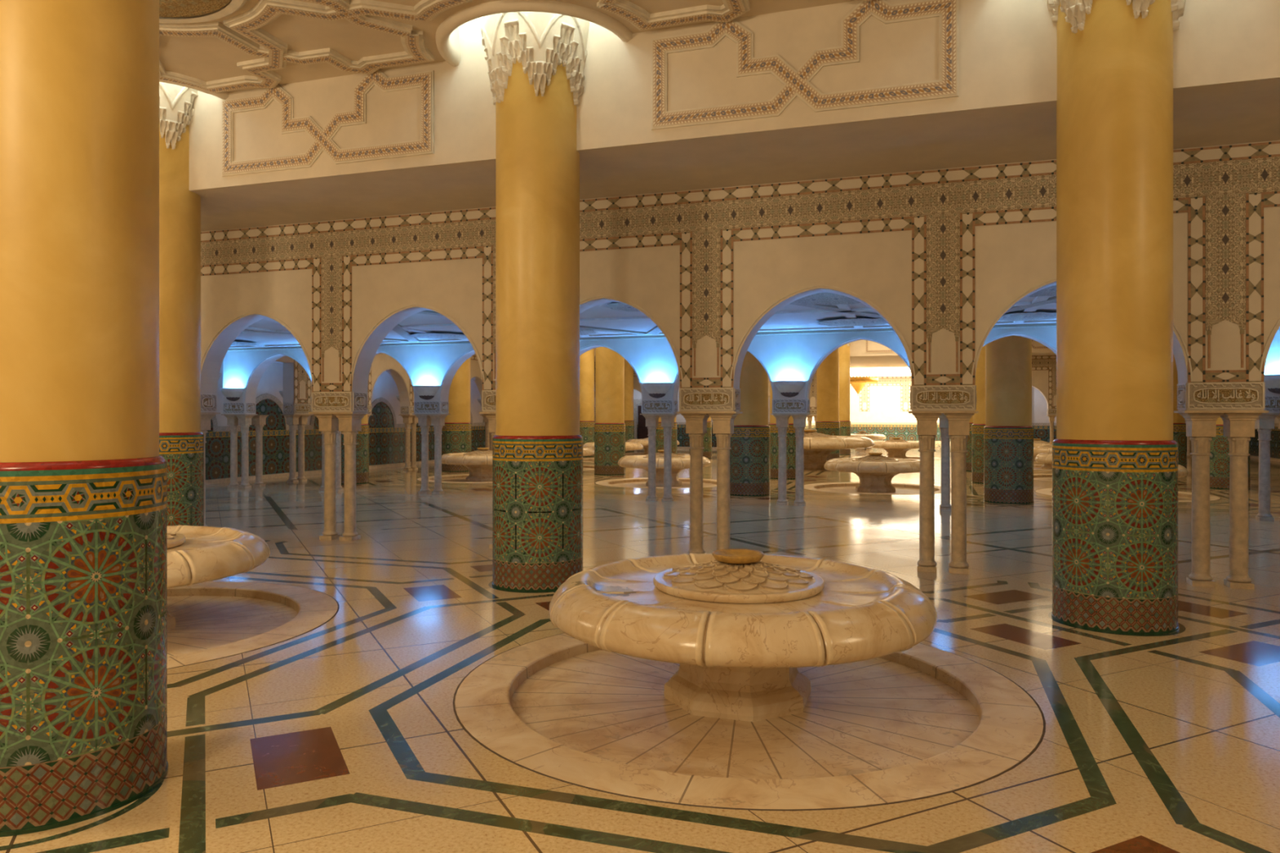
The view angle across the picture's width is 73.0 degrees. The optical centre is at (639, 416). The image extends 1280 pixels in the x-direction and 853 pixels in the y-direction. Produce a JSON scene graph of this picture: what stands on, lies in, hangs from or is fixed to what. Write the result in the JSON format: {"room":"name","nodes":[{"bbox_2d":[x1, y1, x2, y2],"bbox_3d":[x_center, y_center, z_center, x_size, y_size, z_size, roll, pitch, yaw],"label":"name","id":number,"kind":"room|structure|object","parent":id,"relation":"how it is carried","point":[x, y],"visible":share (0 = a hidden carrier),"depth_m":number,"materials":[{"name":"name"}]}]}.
{"room":"mosque","nodes":[
{"label":"mosque","id":0,"kind":"room"},
{"bbox_2d":[204,362,485,484],"bbox_3d":[-10.044,-1.400,21.331,0.360,6.000,48.776,0,0,18],"label":"wall","id":1,"kind":"structure","parent":0,"point":[386,427],"depth_m":23.16,"materials":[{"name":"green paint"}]},
{"bbox_2d":[273,352,595,415],"bbox_3d":[-5.548,-1.277,29.979,0.380,2.486,21.825,0,0,18],"label":"wall","id":2,"kind":"structure","parent":0,"point":[297,384],"depth_m":23.82,"materials":[{"name":"white paint"}]},
{"bbox_2d":[159,0,871,99],"bbox_3d":[-1.902,-3.922,0.938,28.200,0.895,14.590,0,0,18],"label":"ceiling","id":3,"kind":"structure","parent":0,"point":[218,48],"depth_m":7.83,"materials":[{"name":"paint"}]},
{"bbox_2d":[0,442,1279,852],"bbox_3d":[6.211,1.600,25.856,28.400,0.001,67.000,0,0,18],"label":"floor","id":4,"kind":"structure","parent":0,"point":[344,735],"depth_m":4.82,"materials":[{"name":"tile"}]},
{"bbox_2d":[0,0,168,837],"bbox_3d":[-2.523,-1.275,3.717,1.094,5.750,1.066,0,0,6],"label":"tiled column","id":5,"kind":"structure","parent":4,"relation":"on","point":[83,474],"depth_m":3.43,"materials":[{"name":"tile"}]},
{"bbox_2d":[159,81,204,526],"bbox_3d":[-5.410,-1.275,9.777,1.088,5.750,1.060,0,0,18],"label":"tiled column","id":6,"kind":"structure","parent":4,"relation":"on","point":[181,439],"depth_m":9.52,"materials":[{"name":"tile"}]},
{"bbox_2d":[200,413,216,526],"bbox_3d":[-6.105,0.783,11.996,0.292,1.634,0.292,0,0,18],"label":"slim column","id":7,"kind":"structure","parent":4,"relation":"on","point":[206,419],"depth_m":11.99,"materials":[{"name":"beige stone"}]},
{"bbox_2d":[223,414,239,488],"bbox_3d":[-9.155,0.783,19.509,0.292,1.634,0.292,0,0,18],"label":"slim column","id":8,"kind":"structure","parent":4,"relation":"on","point":[232,420],"depth_m":19.44,"materials":[{"name":"beige stone"}]},
{"bbox_2d":[235,414,254,488],"bbox_3d":[-8.860,0.783,19.412,0.292,1.634,0.292,0,0,18],"label":"slim column","id":9,"kind":"structure","parent":4,"relation":"on","point":[244,420],"depth_m":19.35,"materials":[{"name":"beige stone"}]},
{"bbox_2d":[166,581,339,669],"bbox_3d":[-4.101,1.636,6.723,3.336,0.078,3.336,0,0,18],"label":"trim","id":10,"kind":"structure","parent":4,"relation":"on","point":[215,620],"depth_m":7.14,"materials":[{"name":"stone"}]},
{"bbox_2d":[166,524,270,631],"bbox_3d":[-4.101,1.242,6.723,2.248,0.859,2.248,0,0,7],"label":"fountain basin","id":11,"kind":"object","parent":10,"relation":"on","point":[196,554],"visible":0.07,"depth_m":6.57,"materials":[{"name":"stone"}]},
{"bbox_2d":[252,414,268,486],"bbox_3d":[-8.727,0.783,19.832,0.292,1.634,0.292,0,0,18],"label":"slim column","id":12,"kind":"structure","parent":4,"relation":"on","point":[258,420],"depth_m":19.77,"materials":[{"name":"beige stone"}]},
{"bbox_2d":[284,415,301,482],"bbox_3d":[-8.473,0.783,21.112,0.292,1.634,0.292,0,0,18],"label":"slim column","id":13,"kind":"structure","parent":4,"relation":"on","point":[292,421],"depth_m":21.05,"materials":[{"name":"beige stone"}]},
{"bbox_2d":[297,415,309,481],"bbox_3d":[-8.376,0.783,21.406,0.292,1.634,0.292,0,0,18],"label":"slim column","id":14,"kind":"structure","parent":4,"relation":"on","point":[303,419],"depth_m":21.34,"materials":[{"name":"beige stone"}]},
{"bbox_2d":[318,419,324,490],"bbox_3d":[-6.809,0.783,18.736,0.292,1.634,0.292,0,0,18],"label":"slim column","id":15,"kind":"structure","parent":4,"relation":"on","point":[322,488],"depth_m":18.67,"materials":[{"name":"beige stone"}]},
{"bbox_2d":[313,413,341,540],"bbox_3d":[-4.053,0.783,11.319,0.292,1.634,0.292,0,0,18],"label":"slim column","id":16,"kind":"structure","parent":4,"relation":"on","point":[328,423],"depth_m":11.25,"materials":[{"name":"beige stone"}]},
{"bbox_2d":[335,431,343,491],"bbox_3d":[-6.515,0.783,18.639,0.292,1.634,0.292,0,0,18],"label":"slim column","id":17,"kind":"structure","parent":4,"relation":"on","point":[338,446],"depth_m":18.58,"materials":[{"name":"beige stone"}]},
{"bbox_2d":[333,413,366,541],"bbox_3d":[-3.759,0.783,11.222,0.292,1.634,0.292,0,0,18],"label":"slim column","id":18,"kind":"structure","parent":4,"relation":"on","point":[349,424],"depth_m":11.16,"materials":[{"name":"beige stone"}]},
{"bbox_2d":[341,413,368,484],"bbox_3d":[-6.975,-1.275,20.833,1.088,5.750,1.060,0,0,18],"label":"tiled column","id":19,"kind":"structure","parent":4,"relation":"on","point":[362,437],"depth_m":20.60,"materials":[{"name":"tile"}]},
{"bbox_2d":[400,415,414,470],"bbox_3d":[-6.926,0.783,25.803,0.292,1.634,0.292,0,0,18],"label":"slim column","id":20,"kind":"structure","parent":4,"relation":"on","point":[407,420],"depth_m":25.74,"materials":[{"name":"beige stone"}]},
{"bbox_2d":[410,415,417,470],"bbox_3d":[-6.829,0.783,26.097,0.292,1.634,0.292,0,0,18],"label":"slim column","id":21,"kind":"structure","parent":4,"relation":"on","point":[415,420],"depth_m":26.04,"materials":[{"name":"beige stone"}]},
{"bbox_2d":[414,414,431,493],"bbox_3d":[-4.463,0.783,17.962,0.292,1.634,0.292,0,0,18],"label":"slim column","id":22,"kind":"structure","parent":4,"relation":"on","point":[424,420],"depth_m":17.89,"materials":[{"name":"beige stone"}]},
{"bbox_2d":[427,414,448,494],"bbox_3d":[-4.169,0.783,17.865,0.292,1.634,0.292,0,0,18],"label":"slim column","id":23,"kind":"structure","parent":4,"relation":"on","point":[437,421],"depth_m":17.80,"materials":[{"name":"beige stone"}]},
{"bbox_2d":[417,474,493,483],"bbox_3d":[-4.071,1.636,22.455,3.336,0.078,3.336,0,0,18],"label":"trim","id":24,"kind":"structure","parent":4,"relation":"on","point":[457,478],"depth_m":22.68,"materials":[{"name":"stone"}]},
{"bbox_2d":[441,447,493,482],"bbox_3d":[-4.071,1.242,22.455,2.248,0.859,2.248,0,0,18],"label":"fountain basin","id":25,"kind":"object","parent":24,"relation":"on","point":[478,462],"visible":0.83,"depth_m":22.03,"materials":[{"name":"stone"}]},
{"bbox_2d":[441,356,471,471],"bbox_3d":[-5.393,-1.275,25.471,1.060,5.750,1.088,0,0,23],"label":"tiled column","id":26,"kind":"structure","parent":4,"relation":"on","point":[456,436],"depth_m":25.11,"materials":[{"name":"tile"}]},
{"bbox_2d":[481,415,489,450],"bbox_3d":[-5.379,0.783,30.494,0.292,1.634,0.292,0,0,18],"label":"slim column","id":27,"kind":"structure","parent":4,"relation":"on","point":[486,420],"depth_m":30.43,"materials":[{"name":"beige stone"}]},
{"bbox_2d":[483,413,495,548],"bbox_3d":[-1.708,0.783,10.546,0.292,1.634,0.292,0,0,18],"label":"slim column","id":28,"kind":"structure","parent":4,"relation":"on","point":[491,417],"depth_m":10.47,"materials":[{"name":"beige stone"}]},
{"bbox_2d":[489,432,493,450],"bbox_3d":[-5.282,0.783,30.789,0.292,1.634,0.292,0,0,18],"label":"slim column","id":29,"kind":"structure","parent":4,"relation":"on","point":[491,434],"depth_m":30.72,"materials":[{"name":"beige stone"}]},
{"bbox_2d":[480,11,589,592],"bbox_3d":[-0.980,-1.275,8.315,1.088,5.750,1.060,0,0,-9],"label":"tiled column","id":30,"kind":"structure","parent":4,"relation":"on","point":[535,60],"depth_m":7.95,"materials":[{"name":"tile"}]},
{"bbox_2d":[579,348,595,457],"bbox_3d":[-2.228,-1.275,34.747,1.094,5.750,1.066,0,0,-40],"label":"tiled column","id":31,"kind":"structure","parent":4,"relation":"on","point":[587,422],"depth_m":34.37,"materials":[{"name":"paint"}]},
{"bbox_2d":[582,464,594,470],"bbox_3d":[-2.536,1.636,27.109,3.336,0.078,3.336,0,0,18],"label":"trim","id":32,"kind":"structure","parent":4,"relation":"on","point":[584,467],"depth_m":28.05,"materials":[{"name":"stone"}]},
{"bbox_2d":[582,446,594,456],"bbox_3d":[-2.536,1.242,27.109,2.248,0.859,2.248,0,0,-5],"label":"fountain basin","id":33,"kind":"object","parent":32,"relation":"on","point":[586,451],"visible":0.02,"depth_m":26.61,"materials":[{"name":"stone"}]},
{"bbox_2d":[582,457,594,462],"bbox_3d":[-1.001,1.636,31.762,3.336,0.078,3.336,0,0,18],"label":"trim","id":34,"kind":"structure","parent":4,"relation":"on","point":[588,460],"depth_m":32.70,"materials":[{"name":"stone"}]},
{"bbox_2d":[582,442,643,451],"bbox_3d":[-1.001,1.242,31.762,2.248,0.859,2.248,0,0,-16],"label":"fountain basin","id":35,"kind":"object","parent":34,"relation":"on","point":[628,446],"visible":0.11,"depth_m":31.05,"materials":[{"name":"stone"}]},
{"bbox_2d":[594,346,625,475],"bbox_3d":[-0.835,-1.275,23.968,1.060,5.750,1.088,0,0,6],"label":"tiled column","id":36,"kind":"structure","parent":4,"relation":"on","point":[609,425],"depth_m":23.61,"materials":[{"name":"tile"}]},
{"bbox_2d":[624,358,634,452],"bbox_3d":[-0.693,-1.275,39.400,1.060,5.750,1.088,0,0,-35],"label":"tiled column","id":37,"kind":"structure","parent":4,"relation":"on","point":[628,371],"depth_m":39.04,"materials":[{"name":"paint"}]},
{"bbox_2d":[642,414,659,501],"bbox_3d":[0.228,0.783,16.415,0.292,1.634,0.292,0,0,18],"label":"slim column","id":38,"kind":"structure","parent":4,"relation":"on","point":[651,420],"depth_m":16.35,"materials":[{"name":"beige stone"}]},
{"bbox_2d":[595,477,716,488],"bbox_3d":[0.582,1.636,20.920,3.336,0.078,3.336,0,0,18],"label":"trim","id":39,"kind":"structure","parent":4,"relation":"on","point":[624,482],"depth_m":21.44,"materials":[{"name":"stone"}]},
{"bbox_2d":[617,449,711,487],"bbox_3d":[0.582,1.242,20.920,2.248,0.859,2.248,0,0,13],"label":"fountain basin","id":40,"kind":"object","parent":39,"relation":"on","point":[679,462],"visible":0.59,"depth_m":20.42,"materials":[{"name":"stone"}]},
{"bbox_2d":[625,453,689,456],"bbox_3d":[0.533,1.636,36.416,3.336,0.078,3.336,0,0,18],"label":"trim","id":41,"kind":"structure","parent":4,"relation":"on","point":[626,454],"depth_m":37.46,"materials":[{"name":"stone"}]},
{"bbox_2d":[626,437,679,454],"bbox_3d":[0.533,1.242,36.416,2.248,0.859,2.248,0,0,-28],"label":"fountain basin","id":42,"kind":"object","parent":41,"relation":"on","point":[644,442],"visible":0.18,"depth_m":35.95,"materials":[{"name":"stone"}]},
{"bbox_2d":[655,417,677,454],"bbox_3d":[0.795,-1.275,28.590,1.094,5.750,1.066,0,0,11],"label":"tiled column","id":43,"kind":"structure","parent":4,"relation":"on","point":[660,430],"depth_m":28.24,"materials":[{"name":"tile"}]},
{"bbox_2d":[657,414,677,502],"bbox_3d":[0.522,0.783,16.317,0.292,1.634,0.292,0,0,18],"label":"slim column","id":44,"kind":"structure","parent":4,"relation":"on","point":[667,420],"depth_m":16.25,"materials":[{"name":"beige stone"}]},
{"bbox_2d":[680,413,709,553],"bbox_3d":[0.638,0.783,9.772,0.292,1.634,0.292,0,0,18],"label":"slim column","id":45,"kind":"structure","parent":4,"relation":"on","point":[695,424],"depth_m":9.71,"materials":[{"name":"beige stone"}]},
{"bbox_2d":[689,415,711,458],"bbox_3d":[2.330,-1.275,33.243,1.060,5.750,1.088,0,0,33],"label":"tiled column","id":46,"kind":"structure","parent":4,"relation":"on","point":[707,443],"depth_m":32.91,"materials":[{"name":"tile"}]},
{"bbox_2d":[707,413,738,550],"bbox_3d":[0.932,0.783,9.675,0.292,1.634,0.292,0,0,18],"label":"slim column","id":47,"kind":"structure","parent":4,"relation":"on","point":[722,424],"depth_m":9.61,"materials":[{"name":"beige stone"}]},
{"bbox_2d":[453,633,1045,811],"bbox_3d":[0.586,1.636,5.177,3.336,0.078,3.336,0,0,18],"label":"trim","id":48,"kind":"structure","parent":4,"relation":"on","point":[922,721],"depth_m":4.52,"materials":[{"name":"stone"}]},
{"bbox_2d":[549,548,937,721],"bbox_3d":[0.586,1.242,5.177,2.248,0.859,2.248,0,0,18],"label":"fountain basin","id":49,"kind":"object","parent":48,"relation":"on","point":[739,624],"visible":1,"depth_m":4.71,"materials":[{"name":"stone"}]},
{"bbox_2d":[711,548,764,564],"bbox_3d":[0.586,0.839,5.177,0.310,0.052,0.310,0,0,18],"label":"bowl","id":50,"kind":"object","parent":49,"relation":"on","point":[727,556],"depth_m":5.14,"materials":[{"name":"stone"}]},
{"bbox_2d":[729,351,770,496],"bbox_3d":[2.237,-1.275,17.795,1.088,5.750,1.060,0,0,-16],"label":"tiled column","id":51,"kind":"structure","parent":4,"relation":"on","point":[749,452],"depth_m":17.42,"materials":[{"name":"tile"}]},
{"bbox_2d":[773,414,791,506],"bbox_3d":[2.574,0.783,15.641,0.292,1.634,0.292,0,0,18],"label":"slim column","id":52,"kind":"structure","parent":4,"relation":"on","point":[782,420],"depth_m":15.57,"materials":[{"name":"beige stone"}]},
{"bbox_2d":[768,382,795,479],"bbox_3d":[3.772,-1.275,22.448,1.060,5.750,1.088,0,0,-11],"label":"tiled column","id":53,"kind":"structure","parent":4,"relation":"on","point":[774,438],"depth_m":22.10,"materials":[{"name":"tile"}]},
{"bbox_2d":[790,414,808,506],"bbox_3d":[2.868,0.783,15.544,0.292,1.634,0.292,0,0,18],"label":"slim column","id":54,"kind":"structure","parent":4,"relation":"on","point":[799,420],"depth_m":15.47,"materials":[{"name":"beige stone"}]},
{"bbox_2d":[807,415,813,429],"bbox_3d":[7.620,0.783,38.827,0.292,1.634,0.292,0,0,18],"label":"slim column","id":55,"kind":"structure","parent":4,"relation":"on","point":[809,417],"depth_m":38.75,"materials":[{"name":"beige stone"}]},
{"bbox_2d":[815,347,839,460],"bbox_3d":[6.889,-1.275,31.739,1.060,5.750,1.088,0,0,16],"label":"tiled column","id":56,"kind":"structure","parent":4,"relation":"on","point":[827,422],"depth_m":31.38,"materials":[{"name":"paint"}]},
{"bbox_2d":[803,429,875,469],"bbox_3d":[5.259,1.007,27.117,4.046,1.185,4.046,0,0,-31],"label":"fountain basin","id":57,"kind":"object","parent":4,"relation":"on","point":[817,446],"visible":0.6,"depth_m":25.86,"materials":[{"name":"stone"}]},
{"bbox_2d":[839,342,850,454],"bbox_3d":[8.424,-1.275,36.393,1.088,5.750,1.060,0,0,21],"label":"tiled column","id":58,"kind":"structure","parent":4,"relation":"on","point":[844,350],"depth_m":36.01,"materials":[{"name":"paint"}]},
{"bbox_2d":[850,431,885,448],"bbox_3d":[11.215,1.171,43.580,2.248,0.859,2.248,0,0,18],"label":"fountain basin","id":59,"kind":"object","parent":4,"relation":"on","point":[873,437],"visible":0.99,"depth_m":42.74,"materials":[{"name":"stone"}]},
{"bbox_2d":[804,482,951,494],"bbox_3d":[5.269,1.636,19.375,3.336,0.078,3.336,0,0,18],"label":"trim","id":60,"kind":"structure","parent":4,"relation":"on","point":[836,487],"depth_m":19.88,"materials":[{"name":"stone"}]},
{"bbox_2d":[823,452,919,493],"bbox_3d":[5.269,1.242,19.375,2.248,0.859,2.248,0,0,7],"label":"fountain basin","id":61,"kind":"object","parent":60,"relation":"on","point":[875,472],"visible":0.99,"depth_m":18.95,"materials":[{"name":"stone"}]},
{"bbox_2d":[868,452,882,455],"bbox_3d":[5.269,0.839,19.375,0.310,0.052,0.310,0,0,7],"label":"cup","id":62,"kind":"object","parent":61,"relation":"on","point":[871,453],"depth_m":19.26,"materials":[{"name":"stone"}]},
{"bbox_2d":[851,456,941,459],"bbox_3d":[9.874,1.636,33.335,3.336,0.078,3.336,0,0,18],"label":"trim","id":63,"kind":"structure","parent":4,"relation":"on","point":[908,457],"depth_m":34.19,"materials":[{"name":"stone"}]},
{"bbox_2d":[869,437,919,458],"bbox_3d":[9.874,1.242,33.335,2.248,0.859,2.248,0,0,-39],"label":"fountain basin","id":64,"kind":"object","parent":63,"relation":"on","point":[895,447],"visible":0.94,"depth_m":32.83,"materials":[{"name":"stone"}]},
{"bbox_2d":[911,413,942,572],"bbox_3d":[2.984,0.783,8.998,0.292,1.634,0.292,0,0,18],"label":"slim column","id":65,"kind":"structure","parent":4,"relation":"on","point":[926,423],"depth_m":8.93,"materials":[{"name":"beige stone"}]},
{"bbox_2d":[938,414,951,511],"bbox_3d":[5.214,0.783,14.770,0.292,1.634,0.292,0,0,18],"label":"slim column","id":66,"kind":"structure","parent":4,"relation":"on","point":[945,505],"depth_m":14.71,"materials":[{"name":"beige stone"}]},
{"bbox_2d":[943,413,974,573],"bbox_3d":[3.278,0.783,8.901,0.292,1.634,0.292,0,0,18],"label":"slim column","id":67,"kind":"structure","parent":4,"relation":"on","point":[958,423],"depth_m":8.83,"materials":[{"name":"beige stone"}]},
{"bbox_2d":[965,415,973,471],"bbox_3d":[9.912,-1.275,25.583,1.088,5.750,1.060,0,0,-6],"label":"tiled column","id":68,"kind":"structure","parent":4,"relation":"on","point":[968,455],"depth_m":25.27,"materials":[{"name":"tile"}]},
{"bbox_2d":[971,345,985,484],"bbox_3d":[8.472,-1.275,20.898,1.060,5.750,1.088,0,0,-28],"label":"tiled column","id":69,"kind":"structure","parent":4,"relation":"on","point":[979,419],"depth_m":20.69,"materials":[{"name":"tile"}]},
{"bbox_2d":[983,335,1034,504],"bbox_3d":[6.918,-1.275,16.251,1.088,5.750,1.060,0,0,-33],"label":"tiled column","id":70,"kind":"structure","parent":4,"relation":"on","point":[1008,429],"depth_m":15.90,"materials":[{"name":"tile"}]},
{"bbox_2d":[1033,464,1049,470],"bbox_3d":[13.030,1.636,27.134,3.336,0.078,3.336,0,0,18],"label":"trim","id":71,"kind":"structure","parent":4,"relation":"on","point":[1036,467],"depth_m":28.48,"materials":[{"name":"stone"}]},
{"bbox_2d":[1033,442,1052,470],"bbox_3d":[13.030,1.242,27.134,2.248,0.859,2.248,0,0,-22],"label":"fountain basin","id":72,"kind":"object","parent":71,"relation":"on","point":[1047,448],"visible":0.28,"depth_m":26.80,"materials":[{"name":"stone"}]},
{"bbox_2d":[1033,473,1052,480],"bbox_3d":[11.495,1.636,22.481,3.336,0.078,3.336,0,0,18],"label":"trim","id":73,"kind":"structure","parent":4,"relation":"on","point":[1046,477],"depth_m":23.65,"materials":[{"name":"stone"}]},
{"bbox_2d":[1035,452,1052,463],"bbox_3d":[11.495,1.242,22.481,2.248,0.859,2.248,0,0,-10],"label":"fountain basin","id":74,"kind":"object","parent":73,"relation":"on","point":[1046,457],"visible":0.06,"depth_m":22.35,"materials":[{"name":"stone"}]},
{"bbox_2d":[1047,415,1056,442],"bbox_3d":[17.003,0.783,35.732,0.292,1.634,0.292,0,0,18],"label":"slim column","id":75,"kind":"structure","parent":4,"relation":"on","point":[1051,418],"depth_m":35.66,"materials":[{"name":"beige stone"}]},
{"bbox_2d":[1046,0,1186,635],"bbox_3d":[3.702,-1.275,6.771,1.088,5.750,1.060,0,0,3],"label":"tiled column","id":76,"kind":"structure","parent":4,"relation":"on","point":[1115,451],"depth_m":6.43,"materials":[{"name":"tile"}]},
{"bbox_2d":[1034,488,1221,502],"bbox_3d":[9.960,1.636,17.827,3.336,0.078,3.336,0,0,18],"label":"trim","id":77,"kind":"structure","parent":4,"relation":"on","point":[1182,496],"depth_m":17.87,"materials":[{"name":"stone"}]},
{"bbox_2d":[1177,464,1188,478],"bbox_3d":[9.960,1.242,17.827,2.248,0.859,2.248,0,0,1],"label":"fountain basin","id":78,"kind":"object","parent":77,"relation":"on","point":[1183,472],"visible":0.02,"depth_m":16.97,"materials":[{"name":"stone"}]},
{"bbox_2d":[1173,354,1186,469],"bbox_3d":[14.661,-1.275,24.016,1.088,5.750,1.060,0,0,-23],"label":"tiled column","id":79,"kind":"structure","parent":4,"relation":"on","point":[1180,436],"depth_m":23.62,"materials":[{"name":"tile"}]},
{"bbox_2d":[1185,420,1191,457],"bbox_3d":[21.695,0.783,34.185,0.292,1.634,0.292,0,0,18],"label":"slim column","id":80,"kind":"structure","parent":4,"relation":"on","point":[1188,441],"depth_m":34.12,"materials":[{"name":"beige stone"}]},
{"bbox_2d":[1178,413,1223,587],"bbox_3d":[5.329,0.783,8.225,0.292,1.634,0.292,0,0,18],"label":"slim column","id":81,"kind":"structure","parent":4,"relation":"on","point":[1200,427],"depth_m":8.16,"materials":[{"name":"beige stone"}]},
{"bbox_2d":[1209,417,1250,489],"bbox_3d":[13.126,-1.275,19.363,1.060,5.750,1.088,0,0,-45],"label":"tiled column","id":82,"kind":"structure","parent":4,"relation":"on","point":[1220,459],"depth_m":19.09,"materials":[{"name":"tile"}]},
{"bbox_2d":[1219,413,1262,589],"bbox_3d":[5.624,0.783,8.127,0.292,1.634,0.292,0,0,18],"label":"slim column","id":83,"kind":"structure","parent":4,"relation":"on","point":[1238,428],"depth_m":8.06,"materials":[{"name":"beige stone"}]},
{"bbox_2d":[1254,414,1279,521],"bbox_3d":[9.611,0.783,13.320,0.292,1.634,0.292,0,0,18],"label":"slim column","id":84,"kind":"structure","parent":4,"relation":"on","point":[1264,424],"depth_m":13.26,"materials":[{"name":"beige stone"}]},
{"bbox_3d":[14.565,1.636,31.787,3.336,0.078,3.336,0,0,18],"label":"trim","id":85,"kind":"structure","parent":4,"relation":"on","visible":0},
{"bbox_2d":[1033,438,1050,462],"bbox_3d":[14.565,1.242,31.787,2.248,0.859,2.248,0,0,-45],"label":"fountain basin","id":86,"kind":"object","parent":85,"relation":"on","point":[1037,442],"visible":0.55,"depth_m":31.41,"materials":[{"name":"stone"}]},
{"bbox_2d":[227,284,1056,351],"bbox_3d":[2.216,-1.584,12.505,28.775,0.232,5.860,0,0,18],"label":"ceiling","id":87,"kind":"structure","parent":0,"point":[822,312],"depth_m":13.92,"materials":[{"name":"white paint"}]},
{"bbox_2d":[633,387,769,448],"bbox_3d":[2.369,-0.900,42.939,10.000,5.000,0.360,0,0,18],"label":"wall","id":88,"kind":"structure","parent":0,"point":[683,438],"depth_m":43.00,"materials":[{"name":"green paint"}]},
{"bbox_2d":[633,399,648,439],"bbox_3d":[0.294,0.362,43.513,1.450,2.475,0.110,0,0,18],"label":"door","id":89,"kind":"structure","parent":88,"relation":"in","point":[642,429],"depth_m":43.56,"materials":[{"name":"brown wood"}]},
{"bbox_2d":[633,369,816,415],"bbox_3d":[3.076,-1.277,40.326,10.598,2.486,0.380,0,0,18],"label":"wall","id":90,"kind":"structure","parent":0,"point":[812,397],"depth_m":38.64,"materials":[{"name":"white paint"}]},
{"bbox_2d":[849,339,1056,359],"bbox_3d":[10.951,-3.510,36.712,26.200,1.980,2.251,0,0,18],"label":"trim","id":91,"kind":"structure","parent":90,"relation":"attached to","point":[860,349],"depth_m":36.00,"materials":[{"name":"white paint"}]},
{"bbox_2d":[200,140,1279,413],"bbox_3d":[-0.924,-1.277,10.287,24.200,2.486,0.380,0,0,18],"label":"wall","id":92,"kind":"structure","parent":0,"point":[940,255],"depth_m":9.33,"materials":[{"name":"white paint"}]},
{"bbox_2d":[188,0,1279,231],"bbox_3d":[0.699,-3.510,8.824,28.200,1.980,2.081,0,0,18],"label":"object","id":93,"kind":"structure","parent":92,"relation":"attached to","point":[859,87],"depth_m":7.97,"materials":[{"name":"white paint"}]},
{"bbox_2d":[221,326,1279,414],"bbox_3d":[1.548,-1.277,15.979,22.900,2.486,0.380,0,0,18],"label":"arches","id":94,"kind":"structure","parent":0,"point":[791,357],"depth_m":16.21,"materials":[{"name":"white paint"}]},
{"bbox_2d":[220,387,244,400],"bbox_3d":[-9.101,-0.486,19.176,0.560,0.287,0.280,0,0,18],"label":"wall sconce","id":95,"kind":"object","parent":94,"relation":"attached to","point":[231,393],"visible":1,"depth_m":19.12,"materials":[{"name":"paint"}]},
{"bbox_2d":[413,385,439,399],"bbox_3d":[-4.410,-0.486,17.628,0.560,0.287,0.280,0,0,18],"label":"wall sconce","id":96,"kind":"object","parent":94,"relation":"attached to","point":[425,392],"visible":1,"depth_m":17.58,"materials":[{"name":"paint"}]},
{"bbox_2d":[642,382,671,398],"bbox_3d":[0.281,-0.486,16.081,0.560,0.287,0.280,0,0,18],"label":"wall sconce","id":97,"kind":"object","parent":94,"relation":"attached to","point":[655,389],"visible":1,"depth_m":16.03,"materials":[{"name":"paint"}]},
{"bbox_2d":[773,380,805,397],"bbox_3d":[2.627,-0.486,15.307,0.560,0.287,0.280,0,0,18],"label":"wall sconce","id":98,"kind":"object","parent":94,"relation":"attached to","point":[788,388],"visible":1,"depth_m":15.26,"materials":[{"name":"paint"}]},
{"bbox_2d":[1263,374,1279,394],"bbox_3d":[9.664,-0.486,12.986,0.560,0.287,0.280,0,0,18],"label":"wall sconce","id":99,"kind":"object","parent":94,"relation":"attached to","point":[1272,382],"visible":0.84,"depth_m":13.03,"materials":[{"name":"paint"}]},
{"bbox_2d":[804,416,815,429],"bbox_3d":[9.489,-0.900,48.625,0.360,5.000,15.700,0,0,18],"label":"wall","id":100,"kind":"structure","parent":0,"point":[813,424],"depth_m":49.78,"materials":[{"name":"white paint"}]},
{"bbox_2d":[849,359,908,368],"bbox_3d":[13.577,-2.610,47.866,28.200,0.180,20.580,0,0,18],"label":"ceiling","id":101,"kind":"structure","parent":0,"point":[862,363],"depth_m":41.22,"materials":[{"name":"white paint"}]},
{"bbox_2d":[849,369,878,395],"bbox_3d":[11.415,-1.765,45.304,2.060,1.390,2.060,0,0,18],"label":"chandelier","id":102,"kind":"object","parent":101,"relation":"hanging from","point":[858,383],"visible":0.73,"depth_m":44.56,"materials":[{"name":"gold metal"}]},
{"bbox_2d":[849,367,911,377],"bbox_3d":[14.947,-2.502,48.509,9.200,0.033,9.500,0,0,18],"label":"recessed light","id":103,"kind":"object","parent":101,"relation":"in","point":[868,371],"visible":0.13,"depth_m":48.08,"materials":[{"name":"white"}]},
{"bbox_2d":[849,376,941,442],"bbox_3d":[16.598,-0.900,53.514,12.000,5.000,0.360,0,0,18],"label":"wall","id":104,"kind":"structure","parent":0,"point":[883,406],"depth_m":53.91,"materials":[{"name":"white paint"}]},
{"bbox_2d":[1031,355,1056,415],"bbox_3d":[18.323,-1.277,35.297,8.128,2.486,0.380,0,0,18],"label":"wall","id":105,"kind":"structure","parent":0,"point":[1043,366],"depth_m":35.65,"materials":[{"name":"white paint"}]},
{"bbox_2d":[1031,386,1186,442],"bbox_3d":[20.698,-0.900,36.893,7.800,5.000,0.360,0,0,18],"label":"wall","id":106,"kind":"structure","parent":0,"point":[1040,420],"depth_m":37.90,"materials":[{"name":"white paint"}]},
{"bbox_2d":[1249,417,1279,462],"bbox_3d":[19.716,-1.400,21.401,0.360,6.000,67.000,0,0,18],"label":"wall","id":107,"kind":"structure","parent":0,"point":[1275,433],"depth_m":31.43,"materials":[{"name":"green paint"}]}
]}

